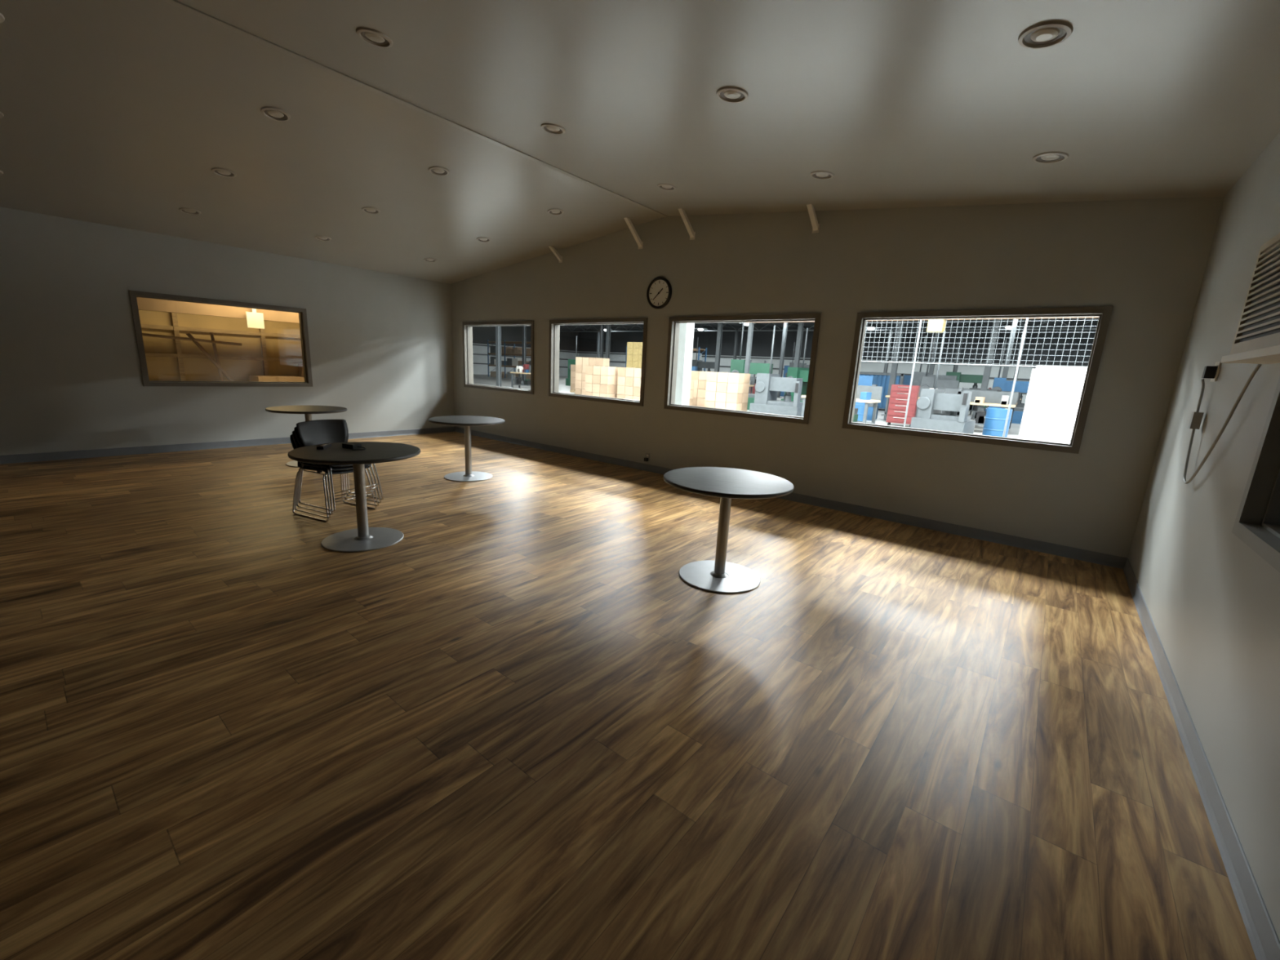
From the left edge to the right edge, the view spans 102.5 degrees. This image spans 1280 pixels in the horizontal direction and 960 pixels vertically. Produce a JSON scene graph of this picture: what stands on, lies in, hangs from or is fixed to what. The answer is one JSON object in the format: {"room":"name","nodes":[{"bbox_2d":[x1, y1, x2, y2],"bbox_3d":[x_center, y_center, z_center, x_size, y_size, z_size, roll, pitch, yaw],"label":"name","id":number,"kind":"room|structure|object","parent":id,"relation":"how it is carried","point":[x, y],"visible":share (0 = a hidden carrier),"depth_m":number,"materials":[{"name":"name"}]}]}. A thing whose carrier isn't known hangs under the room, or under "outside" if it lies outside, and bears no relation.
{"room":"break room","nodes":[
{"label":"break room","id":0,"kind":"room"},
{"bbox_2d":[136,297,299,323],"bbox_3d":[-8.011,-2.976,8.643,0.120,0.280,7.000,12,16,37],"label":"header beam","id":1,"kind":"structure","parent":0,"point":[144,304],"depth_m":9.05,"materials":[{"name":"wood"}]},
{"bbox_2d":[138,309,302,381],"bbox_3d":[-8.906,-2.523,9.457,0.100,3.000,7.000,12,16,37],"label":"wall","id":2,"kind":"structure","parent":0,"point":[159,368],"depth_m":10.11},
{"bbox_2d":[0,206,454,455],"bbox_3d":[-6.847,-1.798,6.814,0.150,2.918,9.537,12,16,37],"label":"wall","id":3,"kind":"structure","parent":0,"point":[381,349],"depth_m":7.11,"materials":[{"name":"paint"}]},
{"bbox_2d":[128,289,312,386],"bbox_3d":[-6.120,-2.029,7.671,0.182,1.236,2.052,12,16,37],"label":"window","id":4,"kind":"structure","parent":3,"relation":"in","point":[308,382],"depth_m":7.53,"materials":[{"name":"brown metal"}]},
{"bbox_2d":[0,426,454,464],"bbox_3d":[-6.851,-0.410,7.066,0.016,0.102,9.537,12,16,37],"label":"baseboard","id":5,"kind":"structure","parent":3,"relation":"attached to","point":[33,457],"depth_m":7.30,"materials":[{"name":"plastic"}]},
{"bbox_2d":[245,308,264,328],"bbox_3d":[-7.133,-3.387,9.455,0.040,1.140,0.260,12,16,37],"label":"light fixture","id":6,"kind":"object","parent":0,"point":[254,319],"visible":0.68,"depth_m":9.52,"materials":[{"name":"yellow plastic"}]},
{"bbox_2d":[472,325,578,376],"bbox_3d":[-19.672,-12.684,47.190,0.300,5.600,38.913,12,16,37],"label":"wall","id":7,"kind":"structure","parent":0,"point":[567,341],"depth_m":54.12,"materials":[{"name":"grey metal"}]},
{"bbox_2d":[0,373,1256,959],"bbox_3d":[2.775,-3.547,24.011,66.000,0.100,48.750,12,16,37],"label":"floor","id":8,"kind":"structure","parent":0,"point":[511,726],"depth_m":2.15,"materials":[{"name":"wood"}]},
{"bbox_2d":[265,405,346,467],"bbox_3d":[-4.458,-0.593,6.941,0.922,0.747,0.922,0,13,-13],"label":"round table","id":9,"kind":"object","parent":8,"relation":"on","point":[308,411],"visible":0.57,"depth_m":6.77,"materials":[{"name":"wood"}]},
{"bbox_2d":[289,434,377,521],"bbox_3d":[-2.913,-0.064,4.862,0.517,0.754,0.510,8,14,24],"label":"chair","id":10,"kind":"object","parent":8,"relation":"on","point":[318,471],"visible":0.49,"depth_m":4.72,"materials":[{"name":"black plastic"}]},
{"bbox_2d":[292,430,378,518],"bbox_3d":[-2.879,-0.096,4.840,0.517,0.754,0.510,8,14,24],"label":"chair","id":11,"kind":"object","parent":10,"relation":"on","point":[333,468],"visible":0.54,"depth_m":4.68,"materials":[{"name":"black plastic"}]},
{"bbox_2d":[293,426,381,515],"bbox_3d":[-2.846,-0.129,4.817,0.517,0.754,0.510,8,14,24],"label":"chair","id":12,"kind":"object","parent":11,"relation":"on","point":[300,443],"visible":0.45,"depth_m":4.67,"materials":[{"name":"black metal"}]},
{"bbox_2d":[296,419,383,511],"bbox_3d":[-2.812,-0.161,4.795,0.517,0.754,0.510,8,14,24],"label":"chair","id":13,"kind":"object","parent":12,"relation":"on","point":[310,433],"visible":0.46,"depth_m":4.83,"materials":[{"name":"black plastic"}]},
{"bbox_2d":[287,441,420,552],"bbox_3d":[-2.262,0.128,4.160,0.922,0.747,0.922,-3,14,-24],"label":"round table","id":14,"kind":"object","parent":8,"relation":"on","point":[364,538],"visible":0.96,"depth_m":4.10,"materials":[{"name":"metal"}]},
{"bbox_2d":[342,442,365,450],"bbox_3d":[-2.299,-0.270,4.138,0.220,0.035,0.119,12,16,37],"label":"power adapter","id":15,"kind":"object","parent":14,"relation":"on","point":[349,445],"visible":1,"depth_m":4.13,"materials":[{"name":"black plastic"}]},
{"bbox_2d":[427,415,504,481],"bbox_3d":[-2.210,-0.406,6.600,0.922,0.747,0.922,9,14,26],"label":"round table","id":16,"kind":"object","parent":8,"relation":"on","point":[467,421],"visible":1,"depth_m":6.55,"materials":[{"name":"metal"}]},
{"bbox_2d":[495,325,501,386],"bbox_3d":[-6.998,-6.901,25.383,0.400,4.900,0.400,12,16,37],"label":"steel column","id":17,"kind":"structure","parent":8,"relation":"on","point":[498,329],"depth_m":25.50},
{"bbox_2d":[487,339,530,379],"bbox_3d":[-10.378,-10.259,43.866,7.280,3.200,1.080,12,16,37],"label":"rack","id":18,"kind":"object","parent":8,"relation":"on","point":[513,362],"visible":0.44,"depth_m":44.14,"materials":[{"name":"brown metal"}]},
{"bbox_2d":[510,364,530,388],"bbox_3d":[-5.829,-5.444,27.296,2.000,1.353,0.800,8,13,21],"label":"workbench","id":19,"kind":"object","parent":8,"relation":"on","point":[525,368],"visible":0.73,"depth_m":27.22,"materials":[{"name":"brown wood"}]},
{"bbox_2d":[522,325,526,381],"bbox_3d":[-8.190,-9.372,36.359,0.400,4.900,0.400,12,16,37],"label":"steel column","id":20,"kind":"structure","parent":8,"relation":"on","point":[524,327],"depth_m":36.35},
{"bbox_2d":[565,336,577,386],"bbox_3d":[-3.869,-8.222,35.610,2.200,3.400,1.240,6,13,15],"label":"machine","id":21,"kind":"object","parent":8,"relation":"on","point":[572,362],"visible":0.19,"depth_m":35.56,"materials":[{"name":"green metal"}]},
{"bbox_2d":[569,364,587,392],"bbox_3d":[-3.017,-5.427,27.605,1.260,1.461,0.840,14,17,42],"label":"cardboard boxes","id":22,"kind":"object","parent":8,"relation":"on","point":[573,372],"visible":0.14,"depth_m":27.59,"materials":[{"name":"beige cardboard"}]},
{"bbox_2d":[574,356,609,395],"bbox_3d":[-2.099,-4.424,22.464,1.260,1.797,0.840,13,16,39],"label":"cardboard boxes","id":23,"kind":"object","parent":8,"relation":"on","point":[580,362],"visible":0.27,"depth_m":22.21,"materials":[{"name":"beige cardboard"}]},
{"bbox_2d":[596,331,599,357],"bbox_3d":[-4.359,-12.938,53.465,0.400,4.900,0.400,12,16,37],"label":"steel column","id":24,"kind":"structure","parent":8,"relation":"on","point":[598,332],"depth_m":53.21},
{"bbox_2d":[584,365,617,398],"bbox_3d":[-1.418,-3.693,20.079,1.260,1.461,0.840,13,16,39],"label":"cardboard boxes","id":25,"kind":"object","parent":8,"relation":"on","point":[601,381],"visible":0.66,"depth_m":19.64,"materials":[{"name":"beige cardboard"}]},
{"bbox_2d":[600,324,604,366],"bbox_3d":[-3.168,-10.467,42.489,0.400,4.900,0.400,12,16,37],"label":"steel column","id":26,"kind":"structure","parent":8,"relation":"on","point":[602,343],"depth_m":42.25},
{"bbox_2d":[605,324,610,366],"bbox_3d":[-1.976,-7.996,31.513,0.400,4.900,0.400,12,16,37],"label":"steel column","id":27,"kind":"structure","parent":8,"relation":"on","point":[608,326],"depth_m":31.38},
{"bbox_2d":[617,367,641,400],"bbox_3d":[-0.127,-3.463,19.323,1.260,1.461,0.840,14,17,41],"label":"cardboard boxes","id":28,"kind":"object","parent":8,"relation":"on","point":[628,380],"visible":0.41,"depth_m":18.99,"materials":[{"name":"beige cardboard"}]},
{"bbox_2d":[626,342,642,368],"bbox_3d":[-0.017,-6.115,28.286,1.260,2.805,0.840,12,16,37],"label":"cardboard boxes","id":29,"kind":"object","parent":8,"relation":"on","point":[634,349],"visible":0.3,"depth_m":27.86,"materials":[{"name":"beige cardboard"}]},
{"bbox_2d":[625,346,706,371],"bbox_3d":[1.934,-9.189,41.800,7.280,3.200,1.080,12,16,37],"label":"rack","id":30,"kind":"object","parent":8,"relation":"on","point":[694,354],"visible":0.13,"depth_m":39.61,"materials":[{"name":"metal"}]},
{"bbox_2d":[675,323,694,405],"bbox_3d":[0.811,-3.231,8.872,0.360,5.580,0.360,12,16,37],"label":"steel column","id":31,"kind":"structure","parent":8,"relation":"on","point":[684,356],"depth_m":9.03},
{"bbox_2d":[688,380,694,405],"bbox_3d":[1.203,-3.113,18.818,1.260,1.125,0.840,12,15,36],"label":"wooden pallet","id":32,"kind":"object","parent":8,"relation":"on","point":[691,388],"visible":0.02,"depth_m":18.65,"materials":[{"name":"brown wood"}]},
{"bbox_2d":[691,337,715,371],"bbox_3d":[4.563,-8.208,36.532,2.400,3.800,1.240,11,15,32],"label":"machine","id":33,"kind":"object","parent":8,"relation":"on","point":[700,364],"visible":0.23,"depth_m":36.33,"materials":[{"name":"grey metal"}]},
{"bbox_2d":[690,370,728,407],"bbox_3d":[2.652,-3.454,19.918,1.260,1.461,0.840,14,17,42],"label":"cardboard boxes","id":34,"kind":"object","parent":8,"relation":"on","point":[700,378],"visible":0.27,"depth_m":19.70,"materials":[{"name":"cardboard"}]},
{"bbox_2d":[714,322,723,372],"bbox_3d":[4.083,-6.655,26.788,0.400,4.900,0.400,12,16,37],"label":"steel column","id":35,"kind":"structure","parent":8,"relation":"on","point":[720,325],"depth_m":26.69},
{"bbox_2d":[704,371,750,411],"bbox_3d":[3.064,-3.032,18.090,1.260,1.461,0.840,12,16,37],"label":"cardboard boxes","id":36,"kind":"object","parent":8,"relation":"on","point":[724,390],"visible":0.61,"depth_m":17.73,"materials":[{"name":"beige cardboard"}]},
{"bbox_2d":[663,466,794,593],"bbox_3d":[0.611,0.358,3.766,0.922,0.747,0.922,5,13,9],"label":"round table","id":37,"kind":"object","parent":8,"relation":"on","point":[720,575],"visible":1,"depth_m":3.71,"materials":[{"name":"metal"}]},
{"bbox_2d":[733,330,738,359],"bbox_3d":[8.069,-10.187,43.772,0.400,4.900,0.400,12,16,37],"label":"steel column","id":38,"kind":"structure","parent":8,"relation":"on","point":[736,331],"depth_m":43.45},
{"bbox_2d":[729,322,773,409],"bbox_3d":[4.718,-4.764,21.360,1.900,3.600,1.240,8,13,21],"label":"machine","id":39,"kind":"object","parent":8,"relation":"on","point":[737,366],"visible":0.22,"depth_m":21.11,"materials":[{"name":"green metal"}]},
{"bbox_2d":[748,377,755,393],"bbox_3d":[4.500,-4.428,25.148,2.000,1.300,0.800,8,13,21],"label":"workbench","id":40,"kind":"object","parent":8,"relation":"on","point":[752,380],"visible":0.05,"depth_m":25.05,"materials":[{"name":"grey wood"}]},
{"bbox_2d":[749,324,803,416],"bbox_3d":[4.743,-3.574,17.114,1.600,3.100,1.240,11,15,32],"label":"machine","id":41,"kind":"object","parent":8,"relation":"on","point":[767,386],"visible":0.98,"depth_m":16.98,"materials":[{"name":"grey metal"}]},
{"bbox_2d":[777,322,787,397],"bbox_3d":[9.106,-7.750,32.917,0.400,4.900,0.400,12,16,37],"label":"steel column","id":42,"kind":"structure","parent":8,"relation":"on","point":[785,324],"depth_m":32.77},
{"bbox_2d":[780,342,795,396],"bbox_3d":[11.105,-7.538,35.207,2.400,3.700,1.240,11,15,32],"label":"machine","id":43,"kind":"object","parent":8,"relation":"on","point":[785,369],"visible":0.16,"depth_m":35.44,"materials":[{"name":"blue metal"}]},
{"bbox_2d":[781,328,808,401],"bbox_3d":[6.902,-4.430,20.805,1.240,3.400,1.700,-7,16,-39],"label":"machine","id":44,"kind":"object","parent":8,"relation":"on","point":[793,372],"visible":0.1,"depth_m":20.95,"materials":[{"name":"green metal"}]},
{"bbox_2d":[793,322,804,367],"bbox_3d":[7.424,-5.915,24.183,0.400,4.900,0.400,12,16,37],"label":"steel column","id":45,"kind":"structure","parent":8,"relation":"on","point":[800,328],"depth_m":24.04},
{"bbox_2d":[800,385,882,424],"bbox_3d":[5.759,-2.124,14.870,2.000,1.332,0.800,15,17,43],"label":"workbench","id":46,"kind":"object","parent":8,"relation":"on","point":[867,394],"visible":0.2,"depth_m":14.45,"materials":[{"name":"white metal"}]},
{"bbox_2d":[854,401,868,421],"bbox_3d":[7.572,-2.443,17.765,0.600,0.890,0.600,12,16,37],"label":"drum","id":47,"kind":"object","parent":8,"relation":"on","point":[860,406],"visible":0.18,"depth_m":17.50,"materials":[{"name":"blue plastic"}]},
{"bbox_2d":[857,375,879,420],"bbox_3d":[8.346,-3.978,19.310,1.300,3.300,1.240,11,15,32],"label":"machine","id":48,"kind":"object","parent":8,"relation":"on","point":[868,380],"visible":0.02,"depth_m":18.92,"materials":[{"name":"blue metal"}]},
{"bbox_2d":[859,372,911,408],"bbox_3d":[12.122,-4.468,25.897,2.320,1.800,1.870,12,16,37],"label":"container","id":49,"kind":"object","parent":8,"relation":"on","point":[882,380],"visible":0.38,"depth_m":24.97,"materials":[{"name":"blue metal"}]},
{"bbox_2d":[883,329,893,373],"bbox_3d":[17.469,-8.106,36.442,0.400,4.900,0.400,12,16,37],"label":"steel column","id":50,"kind":"structure","parent":8,"relation":"on","point":[887,354],"depth_m":36.20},
{"bbox_2d":[882,320,904,415],"bbox_3d":[10.764,-5.176,21.578,0.400,4.900,0.400,12,16,37],"label":"steel column","id":51,"kind":"structure","parent":8,"relation":"on","point":[895,365],"depth_m":21.53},
{"bbox_2d":[886,384,919,426],"bbox_3d":[8.770,-2.481,17.142,0.800,1.350,0.540,11,15,32],"label":"cabinet","id":52,"kind":"object","parent":8,"relation":"on","point":[899,395],"visible":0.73,"depth_m":16.93,"materials":[{"name":"metal"}]},
{"bbox_2d":[883,386,946,420],"bbox_3d":[10.098,-2.748,18.773,2.000,1.300,0.800,12,16,37],"label":"workbench","id":53,"kind":"object","parent":8,"relation":"on","point":[887,397],"visible":0.09,"depth_m":18.97,"materials":[{"name":"grey metal"}]},
{"bbox_2d":[744,316,1098,403],"bbox_3d":[9.326,-3.177,15.185,14.000,3.600,0.450,12,16,37],"label":"crane","id":54,"kind":"object","parent":8,"relation":"on","point":[931,324],"visible":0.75,"depth_m":15.40,"materials":[{"name":"yellow metal"}]},
{"bbox_2d":[928,333,940,374],"bbox_3d":[15.787,-6.271,27.708,0.400,4.900,0.400,12,16,37],"label":"steel column","id":55,"kind":"structure","parent":8,"relation":"on","point":[936,338],"depth_m":27.53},
{"bbox_2d":[911,335,959,388],"bbox_3d":[13.095,-4.598,22.747,2.000,3.500,1.240,11,15,32],"label":"machine","id":56,"kind":"object","parent":8,"relation":"on","point":[917,378],"visible":0.32,"depth_m":22.68,"materials":[{"name":"grey metal"}]},
{"bbox_2d":[915,336,959,417],"bbox_3d":[12.114,-4.082,20.642,1.600,3.300,1.240,9,14,26],"label":"machine","id":57,"kind":"object","parent":8,"relation":"on","point":[926,381],"visible":0.14,"depth_m":20.42,"materials":[{"name":"grey metal"}]},
{"bbox_2d":[910,331,975,434],"bbox_3d":[8.541,-2.634,14.170,1.300,2.900,1.240,15,17,43],"label":"machine","id":58,"kind":"object","parent":8,"relation":"on","point":[931,403],"visible":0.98,"depth_m":14.07,"materials":[{"name":"grey metal"}]},
{"bbox_2d":[954,329,964,372],"bbox_3d":[20.809,-7.367,33.837,0.400,4.900,0.400,12,16,37],"label":"steel column","id":59,"kind":"structure","parent":8,"relation":"on","point":[961,331],"depth_m":33.50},
{"bbox_2d":[946,343,990,406],"bbox_3d":[18.718,-5.853,29.270,2.400,3.700,1.240,11,15,32],"label":"machine","id":60,"kind":"object","parent":8,"relation":"on","point":[975,379],"visible":0.3,"depth_m":29.08,"materials":[{"name":"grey metal"}]},
{"bbox_2d":[861,316,1097,437],"bbox_3d":[8.457,-2.066,9.929,9.640,3.600,0.040,12,16,37],"label":"wire fence","id":61,"kind":"object","parent":8,"relation":"on","point":[1019,360],"visible":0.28,"depth_m":10.85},
{"bbox_2d":[941,387,1018,425],"bbox_3d":[10.775,-2.241,16.482,2.000,1.360,0.800,12,16,37],"label":"workbench","id":62,"kind":"object","parent":8,"relation":"on","point":[994,398],"visible":0.38,"depth_m":16.30,"materials":[{"name":"brown wood"}]},
{"bbox_2d":[948,388,1019,428],"bbox_3d":[12.329,-2.600,18.538,2.000,1.331,0.800,12,16,37],"label":"workbench","id":63,"kind":"object","parent":8,"relation":"on","point":[974,413],"visible":0.14,"depth_m":18.38,"materials":[{"name":"brown metal"}]},
{"bbox_2d":[974,319,1000,420],"bbox_3d":[13.328,-4.608,19.579,0.400,4.900,0.400,12,16,37],"label":"steel column","id":64,"kind":"structure","parent":8,"relation":"on","point":[987,371],"depth_m":19.50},
{"bbox_2d":[968,387,1020,411],"bbox_3d":[16.301,-3.554,23.856,2.000,1.300,0.800,12,16,37],"label":"workbench","id":65,"kind":"object","parent":8,"relation":"on","point":[972,407],"visible":0.12,"depth_m":24.11,"materials":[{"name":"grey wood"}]},
{"bbox_2d":[982,407,1012,437],"bbox_3d":[9.815,-1.532,14.132,0.600,0.890,0.600,12,16,37],"label":"drum","id":66,"kind":"object","parent":8,"relation":"on","point":[995,418],"visible":0.85,"depth_m":13.92,"materials":[{"name":"blue metal"}]},
{"bbox_2d":[985,338,1029,423],"bbox_3d":[15.456,-4.109,21.291,1.500,3.400,1.240,11,15,32],"label":"machine","id":67,"kind":"object","parent":8,"relation":"on","point":[999,384],"visible":0.34,"depth_m":21.08,"materials":[{"name":"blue metal"}]},
{"bbox_2d":[1001,319,1018,380],"bbox_3d":[18.350,-5.704,25.709,0.400,4.900,0.400,12,16,37],"label":"steel column","id":68,"kind":"structure","parent":8,"relation":"on","point":[1005,372],"depth_m":25.46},
{"bbox_2d":[1013,328,1026,381],"bbox_3d":[23.373,-6.799,31.838,0.400,4.900,0.400,12,16,37],"label":"steel column","id":69,"kind":"structure","parent":8,"relation":"on","point":[1023,329],"depth_m":31.57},
{"bbox_2d":[1018,364,1087,439],"bbox_3d":[13.367,-2.498,16.399,1.600,2.150,2.600,12,16,37],"label":"cabinet","id":70,"kind":"object","parent":8,"relation":"on","point":[1053,397],"visible":0.77,"depth_m":15.52,"materials":[{"name":"metal"}]},
{"bbox_2d":[0,0,1279,284],"bbox_3d":[-2.669,-2.639,3.240,10.682,0.695,9.837,12,16,37],"label":"ceiling","id":71,"kind":"structure","parent":0,"point":[121,113],"depth_m":3.60,"materials":[{"name":"paint"}]},
{"bbox_2d":[178,207,200,214],"bbox_3d":[-5.360,-3.204,6.117,0.203,0.042,0.203,14,17,42],"label":"recessed light","id":72,"kind":"object","parent":71,"relation":"in","point":[188,211],"visible":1,"depth_m":6.11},
{"bbox_2d":[211,167,236,177],"bbox_3d":[-4.195,-3.104,5.180,0.203,0.042,0.203,14,17,42],"label":"recessed light","id":73,"kind":"object","parent":71,"relation":"in","point":[224,172],"visible":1,"depth_m":5.17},
{"bbox_2d":[260,106,290,121],"bbox_3d":[-2.983,-2.999,4.205,0.203,0.042,0.203,14,17,42],"label":"recessed light","id":74,"kind":"object","parent":71,"relation":"in","point":[272,113],"visible":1,"depth_m":4.20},
{"bbox_2d":[361,207,380,213],"bbox_3d":[-3.291,-3.301,6.283,0.203,0.042,0.203,14,17,42],"label":"recessed light","id":75,"kind":"object","parent":71,"relation":"in","point":[367,210],"visible":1,"depth_m":6.27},
{"bbox_2d":[355,26,393,48],"bbox_3d":[-1.622,-2.710,3.142,0.204,0.042,0.203,-7,16,-37],"label":"recessed light","id":76,"kind":"object","parent":71,"relation":"in","point":[373,37],"visible":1,"depth_m":3.13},
{"bbox_2d":[160,0,668,217],"bbox_3d":[-2.642,-2.856,3.180,0.060,0.022,9.537,12,16,37],"label":"trim","id":77,"kind":"structure","parent":71,"relation":"attached to","point":[174,2],"depth_m":3.90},
{"bbox_2d":[428,166,448,175],"bbox_3d":[-2.079,-3.196,5.309,0.203,0.042,0.203,14,17,42],"label":"recessed light","id":78,"kind":"object","parent":71,"relation":"in","point":[437,171],"visible":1,"depth_m":5.30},
{"bbox_2d":[540,123,565,134],"bbox_3d":[-0.718,-2.907,4.245,0.204,0.042,0.203,-7,16,-37],"label":"recessed light","id":79,"kind":"object","parent":71,"relation":"in","point":[548,127],"visible":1,"depth_m":4.23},
{"bbox_2d":[547,208,563,215],"bbox_3d":[-1.074,-3.416,6.535,0.203,0.042,0.203,14,17,42],"label":"recessed light","id":80,"kind":"object","parent":71,"relation":"in","point":[555,211],"visible":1,"depth_m":6.52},
{"bbox_2d":[657,183,675,190],"bbox_3d":[0.286,-3.126,5.471,0.204,0.042,0.203,-7,16,-37],"label":"recessed light","id":81,"kind":"object","parent":71,"relation":"in","point":[664,186],"visible":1,"depth_m":5.45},
{"bbox_2d":[716,86,748,102],"bbox_3d":[0.586,-2.448,3.259,0.204,0.042,0.203,-7,16,-37],"label":"recessed light","id":82,"kind":"object","parent":71,"relation":"in","point":[727,94],"visible":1,"depth_m":3.25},
{"bbox_2d":[809,170,834,179],"bbox_3d":[1.591,-2.667,4.484,0.204,0.042,0.203,-7,16,-37],"label":"recessed light","id":83,"kind":"object","parent":71,"relation":"in","point":[822,175],"visible":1,"depth_m":4.47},
{"bbox_2d":[1017,21,1073,48],"bbox_3d":[1.829,-2.011,2.318,0.204,0.042,0.203,-7,16,-37],"label":"recessed light","id":84,"kind":"object","parent":71,"relation":"in","point":[1049,33],"visible":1,"depth_m":2.31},
{"bbox_2d":[1032,151,1068,163],"bbox_3d":[2.833,-2.230,3.544,0.204,0.042,0.203,-7,16,-37],"label":"recessed light","id":85,"kind":"object","parent":71,"relation":"in","point":[1046,157],"visible":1,"depth_m":3.53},
{"bbox_2d":[560,318,1076,330],"bbox_3d":[5.745,-9.721,26.893,63.080,0.200,38.913,12,16,37],"label":"roof purlin","id":86,"kind":"structure","parent":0,"point":[960,322],"depth_m":47.28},
{"bbox_2d":[560,318,1096,332],"bbox_3d":[7.662,-9.707,28.530,66.000,0.728,24.085,12,16,37],"label":"roof","id":87,"kind":"structure","parent":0,"point":[1028,328],"depth_m":36.25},
{"bbox_2d":[562,318,1098,328],"bbox_3d":[6.111,-9.799,26.514,66.000,0.150,39.013,12,16,37],"label":"ceiling","id":88,"kind":"structure","parent":0,"point":[1037,322],"depth_m":35.87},
{"bbox_2d":[450,196,1224,557],"bbox_3d":[0.298,-1.828,7.275,10.682,3.477,0.150,12,16,37],"label":"wall","id":89,"kind":"structure","parent":0,"point":[1146,260],"depth_m":5.37,"materials":[{"name":"paint"}]},
{"bbox_2d":[462,320,533,394],"bbox_3d":[-2.611,-2.298,9.567,2.116,1.240,0.182,12,16,37],"label":"window","id":90,"kind":"structure","parent":89,"relation":"in","point":[467,326],"depth_m":9.81,"materials":[{"name":"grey metal"}]},
{"bbox_2d":[548,246,562,262],"bbox_3d":[-1.331,-3.535,8.052,0.076,0.195,0.238,12,16,37],"label":"brace","id":91,"kind":"object","parent":89,"relation":"attached to","point":[560,258],"depth_m":8.06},
{"bbox_2d":[548,317,648,406],"bbox_3d":[-0.672,-1.869,8.055,2.053,1.240,0.182,12,16,37],"label":"window","id":92,"kind":"structure","parent":89,"relation":"in","point":[554,325],"depth_m":8.16,"materials":[{"name":"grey metal"}]},
{"bbox_2d":[623,217,643,248],"bbox_3d":[-0.095,-3.356,6.998,0.076,0.320,0.350,12,16,37],"label":"brace","id":93,"kind":"object","parent":89,"relation":"attached to","point":[639,242],"depth_m":7.00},
{"bbox_2d":[646,276,671,308],"bbox_3d":[0.259,-2.566,7.048,0.414,0.414,0.045,12,16,37],"label":"wall clock","id":94,"kind":"object","parent":89,"relation":"attached to","point":[659,293],"visible":1,"depth_m":7.04,"materials":[{"name":"black plastic"}]},
{"bbox_2d":[678,208,695,239],"bbox_3d":[0.583,-3.225,6.484,0.076,0.290,0.323,12,16,37],"label":"brace","id":95,"kind":"object","parent":89,"relation":"attached to","point":[687,224],"depth_m":6.49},
{"bbox_2d":[663,313,821,424],"bbox_3d":[1.234,-1.447,6.569,2.083,1.240,0.182,12,16,37],"label":"window","id":96,"kind":"structure","parent":89,"relation":"in","point":[674,322],"depth_m":6.53,"materials":[{"name":"brown metal"}]},
{"bbox_2d":[454,426,1128,568],"bbox_3d":[0.164,-0.170,7.573,10.382,0.102,0.016,12,16,37],"label":"baseboard","id":97,"kind":"structure","parent":89,"relation":"attached to","point":[1093,557],"depth_m":5.48,"materials":[{"name":"plastic"}]},
{"bbox_2d":[806,204,819,233],"bbox_3d":[1.861,-2.819,5.548,0.076,0.224,0.264,12,16,37],"label":"brace","id":98,"kind":"object","parent":89,"relation":"attached to","point":[815,226],"depth_m":5.56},
{"bbox_2d":[842,306,1113,453],"bbox_3d":[3.148,-1.023,5.076,2.050,1.240,0.182,12,16,37],"label":"window","id":99,"kind":"structure","parent":89,"relation":"in","point":[1104,313],"depth_m":4.85,"materials":[{"name":"brown metal"}]},
{"bbox_2d":[578,324,1097,403],"bbox_3d":[18.248,-9.672,42.115,66.000,5.600,0.300,12,16,37],"label":"wall","id":100,"kind":"structure","parent":0,"point":[762,343],"depth_m":39.38,"materials":[{"name":"grey metal"}]},
{"bbox_2d":[1128,132,1279,941],"bbox_3d":[1.335,-0.002,0.431,0.150,2.950,9.537,12,16,37],"label":"wall","id":101,"kind":"structure","parent":0,"point":[1212,602],"depth_m":2.50,"materials":[{"name":"paint"}]},
{"bbox_2d":[1122,558,1279,959],"bbox_3d":[1.201,1.373,0.786,0.016,0.102,9.537,12,16,37],"label":"baseboard","id":102,"kind":"structure","parent":101,"relation":"attached to","point":[1260,930],"depth_m":1.84,"materials":[{"name":"plastic"}]},
{"bbox_2d":[1201,361,1221,382],"bbox_3d":[3.393,-0.645,3.056,0.055,0.116,0.120,12,16,37],"label":"power outlet","id":103,"kind":"object","parent":101,"relation":"attached to","point":[1211,372],"depth_m":3.02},
{"bbox_2d":[1182,364,1261,484],"bbox_3d":[3.060,-0.265,2.750,0.041,0.662,1.019,12,16,37],"label":"power cable","id":104,"kind":"object","parent":101,"relation":"attached to","point":[1196,418],"visible":1,"depth_m":3.04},
{"bbox_2d":[1220,232,1279,364],"bbox_3d":[2.481,-0.708,1.945,0.148,0.490,0.870,12,16,37],"label":"air conditioner","id":105,"kind":"object","parent":101,"relation":"attached to","point":[1256,340],"visible":1,"depth_m":2.07,"materials":[{"name":"white plastic"}]},
{"bbox_2d":[1231,377,1279,573],"bbox_3d":[2.006,0.052,1.316,0.182,0.670,2.020,12,16,37],"label":"window","id":106,"kind":"structure","parent":101,"relation":"in","point":[1257,521],"depth_m":2.09,"materials":[{"name":"grey plastic"}]},
{"bbox_3d":[-7.700,-0.727,8.789,3.200,0.100,7.000,12,16,37],"label":"floor","id":107,"kind":"structure","parent":0,"visible":0},
{"bbox_2d":[140,312,302,381],"bbox_3d":[-8.751,-2.193,9.389,0.317,2.400,6.800,12,16,37],"label":"framing","id":108,"kind":"object","parent":107,"relation":"on","point":[175,328],"visible":0.36,"depth_m":9.83,"materials":[{"name":"brown wood"}]},
{"bbox_2d":[248,364,304,382],"bbox_3d":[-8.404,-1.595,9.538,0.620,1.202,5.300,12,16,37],"label":"cardboard box","id":109,"kind":"object","parent":107,"relation":"on","point":[300,378],"visible":0.12,"depth_m":10.46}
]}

